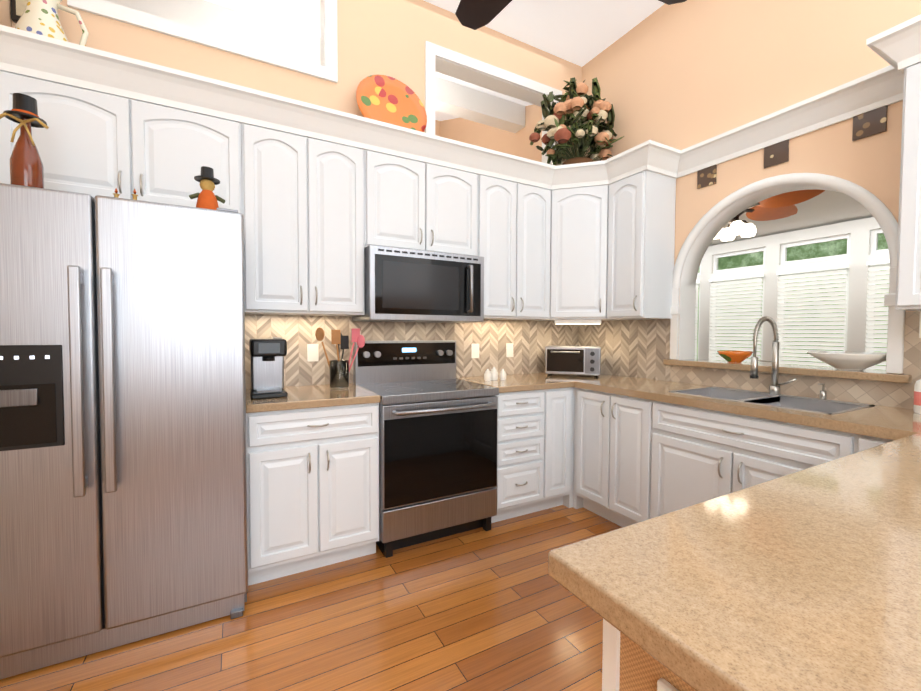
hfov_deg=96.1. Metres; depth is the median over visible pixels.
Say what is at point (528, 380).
countertop
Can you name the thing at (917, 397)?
lotion bottle
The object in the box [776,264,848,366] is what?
window blinds
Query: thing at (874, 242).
window
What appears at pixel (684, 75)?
wall
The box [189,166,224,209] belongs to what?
figurine
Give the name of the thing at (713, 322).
window blinds
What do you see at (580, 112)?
flower arrangement
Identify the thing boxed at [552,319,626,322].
under-cabinet light
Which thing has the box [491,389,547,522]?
base cabinet
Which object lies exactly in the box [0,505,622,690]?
floor
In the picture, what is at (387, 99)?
decorative plate
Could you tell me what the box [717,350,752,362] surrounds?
bowl
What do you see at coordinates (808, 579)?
kitchen island
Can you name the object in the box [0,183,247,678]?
refrigerator
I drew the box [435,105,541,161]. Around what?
wall
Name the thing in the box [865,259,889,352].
window blinds
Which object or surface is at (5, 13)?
wall
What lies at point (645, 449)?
base cabinet
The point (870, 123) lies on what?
wall plaques
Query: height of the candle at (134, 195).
0.088 m
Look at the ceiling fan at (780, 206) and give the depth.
3.82 m
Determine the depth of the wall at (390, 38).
2.77 m
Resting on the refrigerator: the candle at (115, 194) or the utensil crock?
the candle at (115, 194)
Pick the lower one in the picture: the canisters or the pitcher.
the canisters
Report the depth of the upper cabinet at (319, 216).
2.32 m
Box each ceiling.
[424,0,664,66]
[709,190,872,245]
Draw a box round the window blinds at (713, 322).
[708,273,763,361]
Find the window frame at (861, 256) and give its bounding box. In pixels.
[696,217,889,362]
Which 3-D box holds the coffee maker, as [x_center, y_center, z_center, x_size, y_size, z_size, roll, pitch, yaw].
[-1.051,0.113,2.256,0.170,0.312,0.280,-1,2,-29]
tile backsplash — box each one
[245,314,576,388]
[577,311,920,408]
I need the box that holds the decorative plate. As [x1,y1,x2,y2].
[356,75,426,131]
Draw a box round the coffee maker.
[249,337,287,398]
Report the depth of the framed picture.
1.97 m
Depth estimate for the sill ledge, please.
2.27 m
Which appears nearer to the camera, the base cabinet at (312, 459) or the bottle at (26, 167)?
the bottle at (26, 167)
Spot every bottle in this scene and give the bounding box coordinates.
[0,93,48,187]
[913,379,920,413]
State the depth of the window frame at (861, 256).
4.66 m
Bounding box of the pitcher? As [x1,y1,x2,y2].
[15,0,88,45]
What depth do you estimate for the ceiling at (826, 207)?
4.20 m
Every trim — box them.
[67,0,561,165]
[670,173,905,373]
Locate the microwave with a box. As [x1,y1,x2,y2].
[352,245,483,322]
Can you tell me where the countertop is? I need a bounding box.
[456,373,631,392]
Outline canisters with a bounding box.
[484,367,505,380]
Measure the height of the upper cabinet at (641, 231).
1.070 m
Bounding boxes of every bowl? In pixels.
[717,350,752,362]
[807,351,886,369]
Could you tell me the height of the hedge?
6.000 m
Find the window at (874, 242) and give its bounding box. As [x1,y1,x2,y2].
[696,229,889,363]
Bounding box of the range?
[353,340,498,557]
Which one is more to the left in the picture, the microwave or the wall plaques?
the microwave
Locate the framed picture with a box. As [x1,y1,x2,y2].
[11,0,27,22]
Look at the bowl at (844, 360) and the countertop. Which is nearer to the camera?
the bowl at (844, 360)
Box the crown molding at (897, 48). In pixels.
[0,14,920,189]
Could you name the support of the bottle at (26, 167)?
on the refrigerator
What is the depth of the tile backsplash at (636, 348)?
2.73 m
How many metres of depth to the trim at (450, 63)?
2.67 m
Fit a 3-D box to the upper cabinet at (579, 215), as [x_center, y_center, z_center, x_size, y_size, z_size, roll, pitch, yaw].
[0.891,-0.697,3.123,0.299,0.970,0.298,-1,2,-29]
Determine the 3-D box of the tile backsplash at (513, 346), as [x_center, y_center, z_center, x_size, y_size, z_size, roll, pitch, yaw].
[-0.122,0.035,3.131,2.700,0.482,0.013,-1,2,-29]
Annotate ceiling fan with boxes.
[455,0,685,29]
[714,189,824,240]
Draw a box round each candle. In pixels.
[113,188,119,197]
[131,189,137,199]
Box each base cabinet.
[246,383,380,585]
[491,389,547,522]
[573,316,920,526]
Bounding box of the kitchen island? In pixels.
[548,433,920,690]
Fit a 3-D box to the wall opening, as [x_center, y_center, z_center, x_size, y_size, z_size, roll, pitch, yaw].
[-1.433,-3.136,4.524,4.400,1.300,3.576,-1,2,-29]
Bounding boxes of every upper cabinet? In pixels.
[0,71,243,218]
[243,124,367,315]
[368,151,479,255]
[480,175,551,320]
[552,185,608,318]
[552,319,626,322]
[607,170,675,319]
[895,63,920,337]
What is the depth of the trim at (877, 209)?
2.11 m
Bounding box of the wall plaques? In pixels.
[697,105,887,188]
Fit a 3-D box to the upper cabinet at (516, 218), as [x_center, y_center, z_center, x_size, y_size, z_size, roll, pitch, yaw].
[0.332,-0.739,3.162,0.651,1.070,0.336,-1,2,-29]
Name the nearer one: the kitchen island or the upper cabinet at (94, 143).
the kitchen island
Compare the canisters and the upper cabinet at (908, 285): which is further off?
the canisters
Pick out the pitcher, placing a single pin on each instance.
(40, 17)
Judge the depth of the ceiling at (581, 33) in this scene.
3.18 m
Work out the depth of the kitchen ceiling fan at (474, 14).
1.73 m
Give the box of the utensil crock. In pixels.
[315,327,364,389]
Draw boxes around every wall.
[0,0,12,27]
[12,0,581,160]
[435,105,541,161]
[582,0,920,373]
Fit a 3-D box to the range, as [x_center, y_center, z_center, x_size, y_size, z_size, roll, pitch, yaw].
[-0.230,0.577,2.691,0.760,1.205,0.688,-1,2,-29]
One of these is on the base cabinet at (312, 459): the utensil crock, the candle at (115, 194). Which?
the utensil crock
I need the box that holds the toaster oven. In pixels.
[545,345,600,376]
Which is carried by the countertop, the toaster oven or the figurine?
the toaster oven
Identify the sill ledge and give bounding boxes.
[663,359,911,382]
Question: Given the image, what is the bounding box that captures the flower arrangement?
[529,77,623,165]
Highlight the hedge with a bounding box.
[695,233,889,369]
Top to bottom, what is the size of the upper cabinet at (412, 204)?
0.660 m

